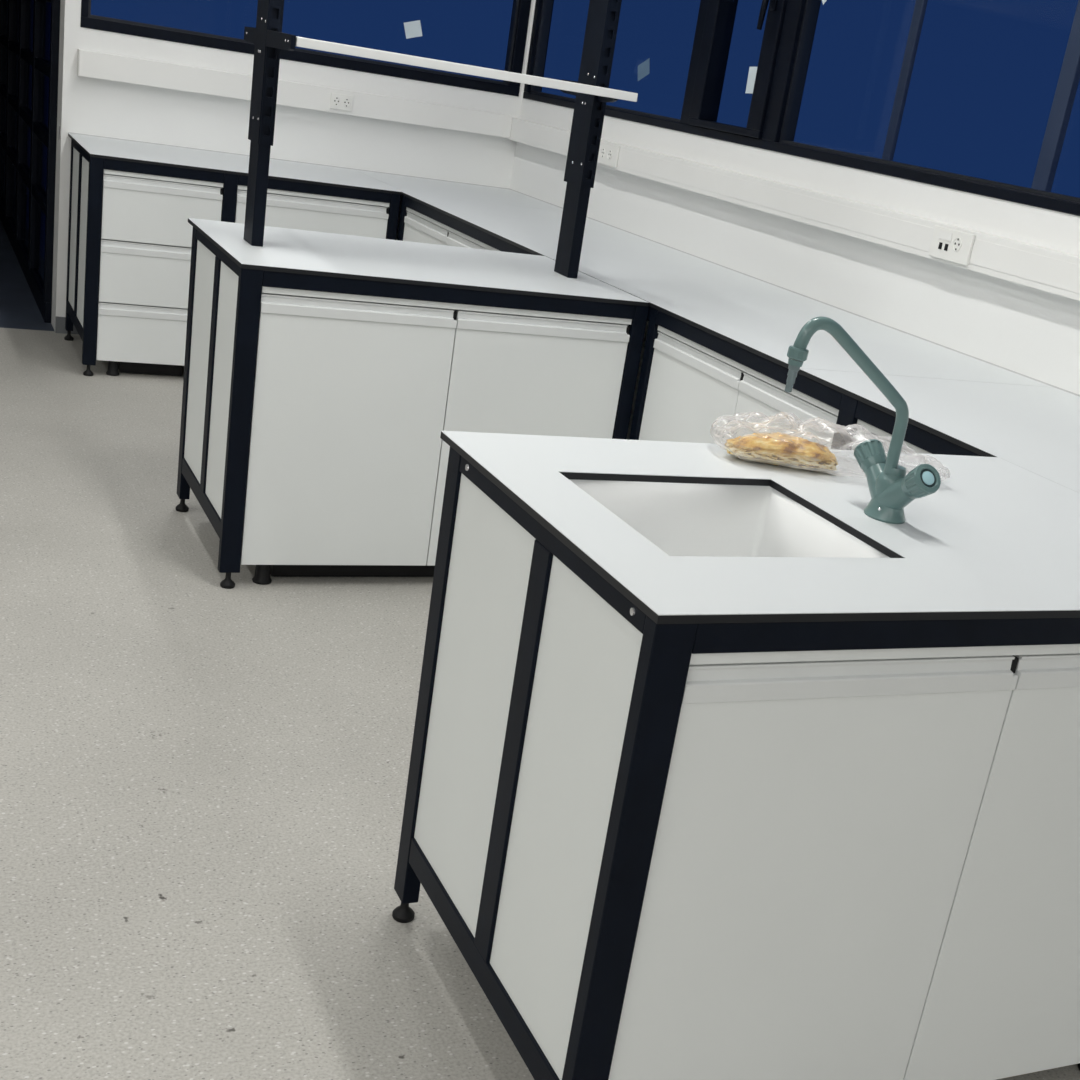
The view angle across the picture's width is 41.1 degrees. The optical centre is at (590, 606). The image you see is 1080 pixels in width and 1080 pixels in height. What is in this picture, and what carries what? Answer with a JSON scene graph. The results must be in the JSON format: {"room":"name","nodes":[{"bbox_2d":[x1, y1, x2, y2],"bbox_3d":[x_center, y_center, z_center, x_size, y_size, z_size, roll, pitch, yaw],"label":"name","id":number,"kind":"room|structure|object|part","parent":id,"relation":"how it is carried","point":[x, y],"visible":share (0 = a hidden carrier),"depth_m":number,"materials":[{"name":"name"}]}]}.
{"room":"laboratory","nodes":[
{"label":"laboratory","id":0,"kind":"room"},
{"bbox_2d":[51,0,534,330],"bbox_3d":[-3.395,-2.801,5.723,7.278,3.420,0.200,-1,22,-26],"label":"wall","id":1,"kind":"structure","parent":0,"point":[86,105],"depth_m":6.71,"materials":[{"name":"white paint"}]},
{"bbox_2d":[0,0,60,322],"bbox_3d":[-3.351,-3.434,8.422,0.054,2.580,4.730,-1,22,-26],"label":"window","id":2,"kind":"structure","parent":1,"relation":"in","point":[29,29],"depth_m":7.56,"materials":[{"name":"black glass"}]},
{"bbox_3d":[-3.725,-3.761,9.190,0.006,2.350,0.847,-1,22,-26],"label":"pane","id":3,"kind":"part","parent":2,"relation":"part of","materials":[{"name":"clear glass"}]},
{"bbox_3d":[-3.344,-3.412,8.408,0.006,2.350,0.847,-1,22,-26],"label":"pane","id":4,"kind":"part","parent":2,"relation":"part of","materials":[{"name":"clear glass"}]},
{"bbox_3d":[-3.340,-3.426,8.404,0.050,2.580,4.685,-1,22,-26],"label":"partition rail","id":5,"kind":"part","parent":2,"relation":"part of","materials":[{"name":"black metal"}]},
{"bbox_3d":[-2.963,-3.063,7.627,0.006,2.350,0.847,-1,22,-26],"label":"pane","id":6,"kind":"part","parent":2,"relation":"part of","materials":[{"name":"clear glass"}]},
{"bbox_3d":[-2.583,-2.714,6.845,0.006,2.350,0.847,-1,22,-26],"label":"pane","id":7,"kind":"part","parent":2,"relation":"part of","materials":[{"name":"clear glass"}]},
{"bbox_2d":[55,316,78,334],"bbox_3d":[-1.518,-1.320,7.170,2.163,0.075,0.014,-1,22,-26],"label":"baseboard","id":8,"kind":"structure","parent":1,"relation":"attached to","point":[60,321],"depth_m":6.71,"materials":[{"name":"grey"}]},
{"bbox_2d":[68,132,508,188],"bbox_3d":[-1.375,-2.124,6.887,2.130,0.003,0.004,-1,22,-26],"label":"trim","id":9,"kind":"structure","parent":1,"relation":"attached to","point":[68,132],"depth_m":6.85,"materials":[{"name":"grey"}]},
{"bbox_2d":[77,49,512,137],"bbox_3d":[-1.328,-2.394,6.755,2.046,0.112,0.060,-1,22,-26],"label":"cable trunking","id":10,"kind":"object","parent":1,"relation":"attached to","point":[92,64],"visible":1,"depth_m":6.70,"materials":[{"name":"white plastic"}]},
{"bbox_2d":[330,93,352,110],"bbox_3d":[-1.177,-2.382,6.793,0.106,0.070,0.012,-1,22,-26],"label":"power socket","id":11,"kind":"object","parent":10,"relation":"attached to","point":[337,101],"visible":1,"depth_m":6.79,"materials":[{"name":"white plastic"}]},
{"bbox_2d":[333,97,340,105],"bbox_3d":[-1.197,-2.380,6.779,0.039,0.039,0.003,-1,22,-26],"label":"outlet","id":12,"kind":"object","parent":11,"relation":"attached to","point":[336,100],"depth_m":6.78,"materials":[{"name":"grey plastic"}]},
{"bbox_2d":[343,98,350,106],"bbox_3d":[-1.153,-2.380,6.800,0.039,0.039,0.003,-1,22,-26],"label":"outlet","id":13,"kind":"object","parent":11,"relation":"attached to","point":[346,101],"depth_m":6.80,"materials":[{"name":"grey plastic"}]},
{"bbox_2d":[80,0,530,95],"bbox_3d":[-1.211,-3.148,6.553,2.077,1.280,0.081,-1,22,-26],"label":"window","id":14,"kind":"structure","parent":1,"relation":"in","point":[518,25],"depth_m":6.81,"materials":[{"name":"black"}]},
{"bbox_2d":[404,20,421,38],"bbox_3d":[-0.851,-2.763,6.890,0.100,0.093,0.002,0,22,-24],"label":"paper note","id":15,"kind":"object","parent":14,"relation":"attached to","point":[413,28],"visible":1,"depth_m":6.89,"materials":[{"name":"white paper"}]},
{"bbox_2d":[0,220,1079,1079],"bbox_3d":[-1.841,0.410,2.567,7.278,0.120,18.700,-1,22,-26],"label":"floor","id":16,"kind":"structure","parent":0,"point":[203,783],"depth_m":2.97,"materials":[{"name":"plastic"}]},
{"bbox_2d":[96,169,222,375],"bbox_3d":[-1.915,-1.464,6.245,0.474,0.846,0.544,-1,22,-26],"label":"drawer unit","id":17,"kind":"object","parent":16,"relation":"on","point":[146,232],"visible":0.7,"depth_m":5.99,"materials":[{"name":"white laminate"}]},
{"bbox_3d":[-1.850,-1.127,6.115,0.474,0.192,0.016,-1,22,-26],"label":"drawer","id":18,"kind":"part","parent":17,"relation":"part of","materials":[{"name":"white laminate"}]},
{"bbox_3d":[-1.811,-1.361,6.030,0.474,0.203,0.016,-1,22,-26],"label":"drawer","id":19,"kind":"part","parent":17,"relation":"part of","materials":[{"name":"white plastic"}]},
{"bbox_3d":[-1.771,-1.600,5.943,0.474,0.205,0.016,-1,22,-26],"label":"drawer","id":20,"kind":"part","parent":17,"relation":"part of","materials":[{"name":"white laminate"}]},
{"bbox_2d":[64,139,400,375],"bbox_3d":[-1.627,-1.516,6.456,1.299,0.888,0.719,-1,22,-26],"label":"frame","id":21,"kind":"object","parent":16,"relation":"on","point":[86,172],"visible":0.67,"depth_m":6.01,"materials":[{"name":"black metal"}]},
{"bbox_3d":[-2.327,-1.658,6.457,0.031,0.842,0.042,-1,22,-26],"label":"post","id":22,"kind":"part","parent":21,"relation":"part of","materials":[{"name":"blue metal"}]},
{"bbox_3d":[-2.252,-1.648,6.300,0.017,0.675,0.288,-1,22,-26],"label":"panel","id":23,"kind":"part","parent":21,"relation":"part of","materials":[{"name":"white laminate"}]},
{"bbox_3d":[-2.236,-1.245,6.276,0.029,0.050,0.641,-1,22,-26],"label":"rail","id":24,"kind":"part","parent":21,"relation":"part of","materials":[{"name":"blue metal"}]},
{"bbox_3d":[-2.181,-1.583,6.155,0.031,0.676,0.060,-1,22,-26],"label":"post","id":25,"kind":"part","parent":21,"relation":"part of","materials":[{"name":"blue metal"}]},
{"bbox_3d":[-2.125,-1.909,6.034,0.029,0.027,0.641,-1,22,-26],"label":"rail","id":26,"kind":"part","parent":21,"relation":"part of","materials":[{"name":"blue metal"}]},
{"bbox_3d":[-2.110,-1.517,6.007,0.017,0.675,0.292,-1,22,-26],"label":"panel","id":27,"kind":"part","parent":21,"relation":"part of","materials":[{"name":"white laminate"}]},
{"bbox_3d":[-2.042,-1.406,5.896,0.053,0.842,0.030,-1,22,-26],"label":"post","id":28,"kind":"part","parent":21,"relation":"part of","materials":[{"name":"blue metal"}]},
{"bbox_3d":[-1.740,-1.779,5.877,0.478,0.041,0.028,-1,22,-26],"label":"rail","id":29,"kind":"part","parent":21,"relation":"part of","materials":[{"name":"blue metal"}]},
{"bbox_3d":[-1.562,-1.410,6.128,0.055,0.842,0.030,-1,22,-26],"label":"post","id":30,"kind":"part","parent":21,"relation":"part of","materials":[{"name":"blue metal"}]},
{"bbox_2d":[68,133,403,194],"bbox_3d":[-1.573,-1.957,6.362,1.313,0.012,0.840,-1,22,-26],"label":"countertop","id":31,"kind":"structure","parent":21,"relation":"on","point":[93,146],"depth_m":6.26,"materials":[{"name":"white laminate"}]},
{"bbox_3d":[-1.176,-1.784,6.149,0.663,0.041,0.028,-1,22,-26],"label":"rail","id":32,"kind":"part","parent":21,"relation":"part of","materials":[{"name":"blue metal"}]},
{"bbox_3d":[-0.920,-1.416,6.438,0.043,0.842,0.030,-1,22,-26],"label":"post","id":33,"kind":"part","parent":21,"relation":"part of","materials":[{"name":"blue metal"}]},
{"bbox_2d":[222,185,389,238],"bbox_3d":[-1.351,-1.470,6.517,0.659,0.846,0.544,-1,22,-26],"label":"base cabinet","id":34,"kind":"object","parent":16,"relation":"on","point":[284,209],"visible":0.12,"depth_m":6.19,"materials":[{"name":"white laminate"}]},
{"bbox_3d":[-1.246,-1.371,6.301,0.659,0.708,0.016,-1,22,-26],"label":"door","id":35,"kind":"part","parent":34,"relation":"part of","materials":[{"name":"white laminate"}]},
{"bbox_2d":[176,227,648,588],"bbox_3d":[-0.581,-0.599,4.424,1.199,0.888,0.724,-1,22,-26],"label":"frame","id":36,"kind":"object","parent":16,"relation":"on","point":[224,299],"visible":0.61,"depth_m":4.02,"materials":[{"name":"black metal"}]},
{"bbox_3d":[-1.234,-0.740,4.442,0.031,0.842,0.059,-1,22,-26],"label":"post","id":37,"kind":"part","parent":36,"relation":"part of","materials":[{"name":"blue metal"}]},
{"bbox_3d":[-1.152,-0.723,4.269,0.017,0.675,0.308,-1,22,-26],"label":"panel","id":38,"kind":"part","parent":36,"relation":"part of","materials":[{"name":"white laminate"}]},
{"bbox_3d":[-1.142,-0.326,4.259,0.029,0.050,0.629,-1,22,-26],"label":"rail","id":39,"kind":"part","parent":36,"relation":"part of","materials":[{"name":"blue metal"}]},
{"bbox_3d":[-1.077,-0.655,4.117,0.031,0.676,0.056,-1,22,-26],"label":"post","id":40,"kind":"part","parent":36,"relation":"part of","materials":[{"name":"blue metal"}]},
{"bbox_3d":[-1.031,-0.989,4.017,0.029,0.027,0.629,-1,22,-26],"label":"rail","id":41,"kind":"part","parent":36,"relation":"part of","materials":[{"name":"blue metal"}]},
{"bbox_3d":[-1.012,-0.595,3.983,0.017,0.675,0.264,-1,22,-26],"label":"panel","id":42,"kind":"part","parent":36,"relation":"part of","materials":[{"name":"white laminate"}]},
{"bbox_3d":[-0.948,-0.489,3.885,0.057,0.842,0.030,-1,22,-26],"label":"post","id":43,"kind":"part","parent":36,"relation":"part of","materials":[{"name":"blue metal"}]},
{"bbox_2d":[188,218,648,305],"bbox_3d":[-0.529,-1.033,4.307,1.190,0.012,0.802,-1,22,-26],"label":"countertop","id":44,"kind":"structure","parent":36,"relation":"on","point":[286,250],"depth_m":4.21,"materials":[{"name":"white laminate"}]},
{"bbox_2d":[244,0,637,277],"bbox_3d":[-0.411,-1.509,4.066,1.021,1.070,0.572,-1,22,-26],"label":"rack","id":45,"kind":"object","parent":44,"relation":"on","point":[592,91],"visible":1,"depth_m":4.03,"materials":[{"name":"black metal"}]},
{"bbox_3d":[-0.368,-0.864,4.000,1.093,0.042,0.028,-1,22,-26],"label":"rail","id":46,"kind":"part","parent":36,"relation":"part of","materials":[{"name":"blue metal"}]},
{"bbox_3d":[0.082,-0.498,4.383,0.043,0.842,0.030,-1,22,-26],"label":"post","id":47,"kind":"part","parent":36,"relation":"part of","materials":[{"name":"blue metal"}]},
{"bbox_2d":[241,286,631,584],"bbox_3d":[-0.553,-0.559,4.389,1.089,0.845,0.594,-1,22,-26],"label":"base cabinet","id":48,"kind":"object","parent":16,"relation":"on","point":[354,397],"visible":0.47,"depth_m":4.07,"materials":[{"name":"white laminate"}]},
{"bbox_3d":[-0.682,-0.450,4.033,0.546,0.708,0.016,-1,22,-26],"label":"door","id":49,"kind":"part","parent":48,"relation":"part of","materials":[{"name":"white laminate"}]},
{"bbox_3d":[-0.191,-0.454,4.271,0.540,0.708,0.016,-1,22,-26],"label":"door","id":50,"kind":"part","parent":48,"relation":"part of","materials":[{"name":"white laminate"}]},
{"bbox_2d":[403,207,648,439],"bbox_3d":[-0.270,-1.048,5.859,0.594,0.846,1.646,-1,22,-26],"label":"base cabinet","id":51,"kind":"object","parent":16,"relation":"on","point":[420,228],"visible":0.12,"depth_m":5.90,"materials":[{"name":"white laminate"}]},
{"bbox_3d":[-0.748,-1.247,6.188,0.016,0.708,0.560,-1,22,-26],"label":"door","id":52,"kind":"part","parent":51,"relation":"part of","materials":[{"name":"white laminate"}]},
{"bbox_2d":[398,195,979,455],"bbox_3d":[0.459,-0.486,4.590,0.817,0.888,4.860,-1,22,-26],"label":"frame","id":53,"kind":"object","parent":16,"relation":"on","point":[850,409],"visible":0.09,"depth_m":3.77,"materials":[{"name":"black metal"}]},
{"bbox_3d":[-0.866,-1.401,6.424,0.033,0.842,0.039,-1,22,-26],"label":"post","id":54,"kind":"part","parent":53,"relation":"part of","materials":[{"name":"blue metal"}]},
{"bbox_2d":[354,169,562,211],"bbox_3d":[-0.613,-1.966,6.827,0.817,0.012,0.838,-1,22,-26],"label":"countertop","id":55,"kind":"structure","parent":53,"relation":"on","point":[407,184],"depth_m":6.80,"materials":[{"name":"white laminate"}]},
{"bbox_3d":[-0.461,-1.458,5.583,0.030,0.041,1.650,-1,22,-26],"label":"rail","id":56,"kind":"part","parent":53,"relation":"part of","materials":[{"name":"blue metal"}]},
{"bbox_3d":[0.136,-0.484,4.368,0.033,0.842,0.039,-1,22,-26],"label":"post","id":57,"kind":"part","parent":53,"relation":"part of","materials":[{"name":"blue metal"}]},
{"bbox_3d":[0.040,-0.999,4.555,0.030,0.041,0.733,-1,22,-26],"label":"rail","id":58,"kind":"part","parent":53,"relation":"part of","materials":[{"name":"black metal"}]},
{"bbox_2d":[402,192,1054,387],"bbox_3d":[0.218,-1.198,5.102,0.835,0.012,3.284,-1,22,-26],"label":"countertop","id":59,"kind":"structure","parent":53,"relation":"on","point":[763,319],"depth_m":4.57,"materials":[{"name":"white laminate"}]},
{"bbox_3d":[0.404,-0.665,3.808,0.030,0.041,0.979,-1,22,-26],"label":"rail","id":60,"kind":"part","parent":53,"relation":"part of","materials":[{"name":"blue metal"}]},
{"bbox_3d":[0.555,-0.099,3.508,0.033,0.842,0.064,-1,22,-26],"label":"post","id":61,"kind":"part","parent":53,"relation":"part of","materials":[{"name":"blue metal"}]},
{"bbox_3d":[0.743,-0.355,3.113,0.030,0.041,0.555,-1,22,-26],"label":"rail","id":62,"kind":"part","parent":53,"relation":"part of","materials":[{"name":"blue metal"}]},
{"bbox_2d":[798,368,1079,492],"bbox_3d":[1.207,-0.291,3.071,0.835,0.012,1.579,-1,22,-26],"label":"countertop","id":63,"kind":"structure","parent":53,"relation":"on","point":[1036,429],"depth_m":3.33,"materials":[{"name":"white laminate"}]},
{"bbox_2d":[392,447,1079,1079],"bbox_3d":[0.389,0.287,2.440,1.193,0.888,0.767,-1,22,-26],"label":"frame","id":64,"kind":"object","parent":16,"relation":"on","point":[549,704],"visible":0.7,"depth_m":2.02,"materials":[{"name":"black metal"}]},
{"bbox_3d":[-0.272,0.137,2.480,0.031,0.842,0.053,-1,22,-26],"label":"post","id":65,"kind":"part","parent":64,"relation":"part of","materials":[{"name":"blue metal"}]},
{"bbox_3d":[-0.186,0.157,2.302,0.017,0.675,0.327,-1,22,-26],"label":"panel","id":66,"kind":"part","parent":64,"relation":"part of","materials":[{"name":"white laminate"}]},
{"bbox_3d":[-0.171,0.559,2.279,0.029,0.050,0.678,-1,22,-26],"label":"rail","id":67,"kind":"part","parent":64,"relation":"part of","materials":[{"name":"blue metal"}]},
{"bbox_3d":[-0.107,0.229,2.142,0.031,0.676,0.057,-1,22,-26],"label":"post","id":68,"kind":"part","parent":64,"relation":"part of","materials":[{"name":"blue metal"}]},
{"bbox_3d":[-0.059,-0.104,2.037,0.029,0.027,0.678,-1,22,-26],"label":"rail","id":69,"kind":"part","parent":64,"relation":"part of","materials":[{"name":"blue metal"}]},
{"bbox_3d":[-0.037,0.294,1.995,0.017,0.675,0.293,-1,22,-26],"label":"panel","id":70,"kind":"part","parent":64,"relation":"part of","materials":[{"name":"white laminate"}]},
{"bbox_3d":[0.033,0.405,1.885,0.057,0.842,0.030,-1,22,-26],"label":"post","id":71,"kind":"part","parent":64,"relation":"part of","materials":[{"name":"black metal"}]},
{"bbox_2d":[440,431,1079,623],"bbox_3d":[0.451,-0.140,2.309,1.190,0.012,0.809,-1,22,-26],"label":"countertop","id":72,"kind":"structure","parent":64,"relation":"on","point":[998,538],"depth_m":2.15,"materials":[{"name":"white laminate"}]},
{"bbox_2d":[569,479,889,557],"bbox_3d":[0.183,-0.008,2.231,0.413,0.262,0.406,-1,22,-26],"label":"sink basin","id":73,"kind":"object","parent":72,"relation":"in","point":[681,519],"visible":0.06,"depth_m":2.39,"materials":[{"name":"white ceramic"}]},
{"bbox_2d":[710,412,949,481],"bbox_3d":[0.428,-0.294,2.571,0.430,0.088,0.205,6,20,-10],"label":"plastic bag","id":74,"kind":"object","parent":72,"relation":"on","point":[855,467],"visible":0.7,"depth_m":2.56,"materials":[{"name":"clear plastic"}]},
{"bbox_2d":[725,432,837,470],"bbox_3d":[0.337,-0.277,2.530,0.204,0.054,0.095,8,20,-3],"label":"flatbread","id":75,"kind":"object","parent":74,"relation":"in","point":[799,452],"visible":0.95,"depth_m":2.50,"materials":[{"name":"beige food"}]},
{"bbox_2d":[784,316,940,523],"bbox_3d":[0.401,-0.285,2.213,0.274,0.307,0.193,-1,22,-26],"label":"mixer tap","id":76,"kind":"object","parent":72,"relation":"on","point":[891,490],"visible":1,"depth_m":2.23,"materials":[{"name":"teal metal"}]},
{"bbox_3d":[0.395,-0.319,2.195,0.237,0.236,0.020,-1,22,-26],"label":"spout","id":77,"kind":"part","parent":76,"relation":"part of","materials":[{"name":"teal metal"}]},
{"bbox_3d":[0.457,-0.242,2.339,0.049,0.060,0.060,-1,22,-26],"label":"knob","id":78,"kind":"part","parent":76,"relation":"part of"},
{"bbox_2d":[864,463,913,523],"bbox_3d":[0.478,-0.183,2.297,0.064,0.084,0.126,-1,22,-26],"label":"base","id":79,"kind":"object","parent":76,"relation":"on","point":[891,490],"depth_m":2.28,"materials":[{"name":"teal metal"}]},
{"bbox_3d":[0.511,-0.193,2.229,0.049,0.060,0.060,-1,22,-26],"label":"knob","id":80,"kind":"part","parent":76,"relation":"part of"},
{"bbox_3d":[0.611,0.030,1.998,1.087,0.042,0.028,-1,22,-26],"label":"rail","id":81,"kind":"part","parent":64,"relation":"part of","materials":[{"name":"black metal"}]},
{"bbox_2d":[639,325,838,448],"bbox_3d":[0.595,-0.255,4.083,0.594,0.846,0.976,-1,22,-26],"label":"base cabinet","id":82,"kind":"object","parent":16,"relation":"on","point":[691,385],"visible":0.22,"depth_m":3.95,"materials":[{"name":"white laminate"}]},
{"bbox_3d":[0.242,-0.340,4.155,0.016,0.708,0.505,-1,22,-26],"label":"door","id":83,"kind":"part","parent":82,"relation":"part of","materials":[{"name":"white laminate"}]},
{"bbox_3d":[0.441,-0.157,3.747,0.016,0.708,0.468,-1,22,-26],"label":"door","id":84,"kind":"part","parent":82,"relation":"part of","materials":[{"name":"white laminate"}]},
{"bbox_2d":[608,644,1079,1079],"bbox_3d":[0.405,0.317,2.429,1.083,0.845,0.694,-1,22,-26],"label":"base cabinet","id":85,"kind":"object","parent":16,"relation":"on","point":[865,864],"visible":0.56,"depth_m":2.03,"materials":[{"name":"white laminate"}]},
{"bbox_3d":[0.783,0.440,2.267,0.546,0.708,0.016,-1,22,-26],"label":"door","id":86,"kind":"part","parent":85,"relation":"part of","materials":[{"name":"white laminate"}]},
{"bbox_2d":[851,419,931,453],"bbox_3d":[0.933,0.055,3.389,0.594,0.846,0.552,-1,22,-26],"label":"base cabinet","id":87,"kind":"object","parent":16,"relation":"on","point":[872,429],"visible":0.06,"depth_m":3.28,"materials":[{"name":"white laminate"}]},
{"bbox_2d":[510,0,1079,394],"bbox_3d":[2.574,-0.238,1.439,0.200,3.420,13.710,-1,22,-26],"label":"wall","id":88,"kind":"structure","parent":0,"point":[1034,333],"depth_m":4.75,"materials":[{"name":"white paint"}]},
{"bbox_2d":[506,117,1079,300],"bbox_3d":[1.091,-1.044,4.192,0.059,0.106,7.310,-1,22,-26],"label":"cable trunking","id":89,"kind":"object","parent":88,"relation":"attached to","point":[1045,269],"visible":1,"depth_m":4.70,"materials":[{"name":"white plastic"}]},
{"bbox_2d":[597,141,619,167],"bbox_3d":[0.073,-1.948,6.199,0.012,0.088,0.200,-1,22,-26],"label":"power socket","id":90,"kind":"object","parent":89,"relation":"attached to","point":[608,154],"visible":0.99,"depth_m":6.18,"materials":[{"name":"white plastic"}]},
{"bbox_2d":[601,148,604,157],"bbox_3d":[0.053,-1.964,6.230,0.003,0.039,0.039,-1,22,-26],"label":"outlet","id":91,"kind":"object","parent":90,"relation":"attached to","point":[602,149],"depth_m":6.23,"materials":[{"name":"grey plastic"}]},
{"bbox_2d":[607,150,611,158],"bbox_3d":[0.081,-1.938,6.172,0.003,0.039,0.039,-1,22,-26],"label":"outlet","id":92,"kind":"object","parent":90,"relation":"attached to","point":[609,152],"depth_m":6.18,"materials":[{"name":"grey plastic"}]},
{"bbox_2d":[929,225,975,265],"bbox_3d":[1.051,-1.052,4.193,0.012,0.088,0.180,-1,22,-26],"label":"power socket","id":93,"kind":"object","parent":89,"relation":"attached to","point":[955,246],"visible":1,"depth_m":4.18,"materials":[{"name":"white plastic"}]},
{"bbox_2d":[952,237,961,250],"bbox_3d":[1.060,-1.048,4.163,0.003,0.039,0.039,-1,22,-26],"label":"outlet","id":94,"kind":"object","parent":93,"relation":"attached to","point":[956,241],"depth_m":4.16,"materials":[{"name":"grey plastic"}]},
{"bbox_2d":[510,189,1079,395],"bbox_3d":[0.745,-1.071,4.972,0.004,0.003,5.707,-1,22,-26],"label":"trim","id":95,"kind":"structure","parent":88,"relation":"attached to","point":[510,189],"depth_m":4.74,"materials":[{"name":"grey"}]},
{"bbox_2d":[523,0,1079,215],"bbox_3d":[1.250,-1.776,3.929,0.143,1.284,7.287,-1,22,-26],"label":"window","id":96,"kind":"structure","parent":88,"relation":"in","point":[790,26],"depth_m":5.15,"materials":[{"name":"black metal"}]},
{"bbox_2d":[638,58,649,80],"bbox_3d":[0.224,-2.273,6.092,0.002,0.099,0.126,0,22,-25],"label":"paper note","id":97,"kind":"object","parent":96,"relation":"attached to","point":[643,68],"visible":1,"depth_m":6.09,"materials":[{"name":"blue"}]},
{"bbox_3d":[0.624,-2.356,5.258,0.083,1.200,0.554,-1,22,-26],"label":"sash","id":98,"kind":"part","parent":96,"relation":"part of","materials":[{"name":"black metal"}]},
{"bbox_2d":[745,67,756,93],"bbox_3d":[0.601,-1.946,5.319,0.001,0.098,0.090,0,22,-25],"label":"paper note","id":99,"kind":"object","parent":96,"relation":"attached to","point":[752,70],"visible":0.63,"depth_m":5.33,"materials":[{"name":"white paper"}]},
{"bbox_3d":[0.629,-2.132,5.102,0.051,0.169,0.036,3,21,-18],"label":"sash handle","id":100,"kind":"part","parent":96,"relation":"part of","materials":[{"name":"black metal"}]},
{"label":"outside","id":101,"kind":"structure","parent":0,"visible":0},
{"bbox_2d":[882,0,927,160],"bbox_3d":[1.161,-1.905,5.388,0.020,3.400,0.050,-1,22,-26],"label":"post","id":102,"kind":"object","parent":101,"point":[920,5],"visible":0.2,"depth_m":5.36,"materials":[{"name":"metal"}]},
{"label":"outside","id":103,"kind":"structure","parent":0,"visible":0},
{"bbox_2d":[1031,0,1079,191],"bbox_3d":[1.518,-1.581,4.664,0.028,3.400,0.070,-1,22,-26],"label":"post","id":104,"kind":"object","parent":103,"point":[1068,81],"visible":0.2,"depth_m":4.64,"materials":[{"name":"metal"}]}
]}

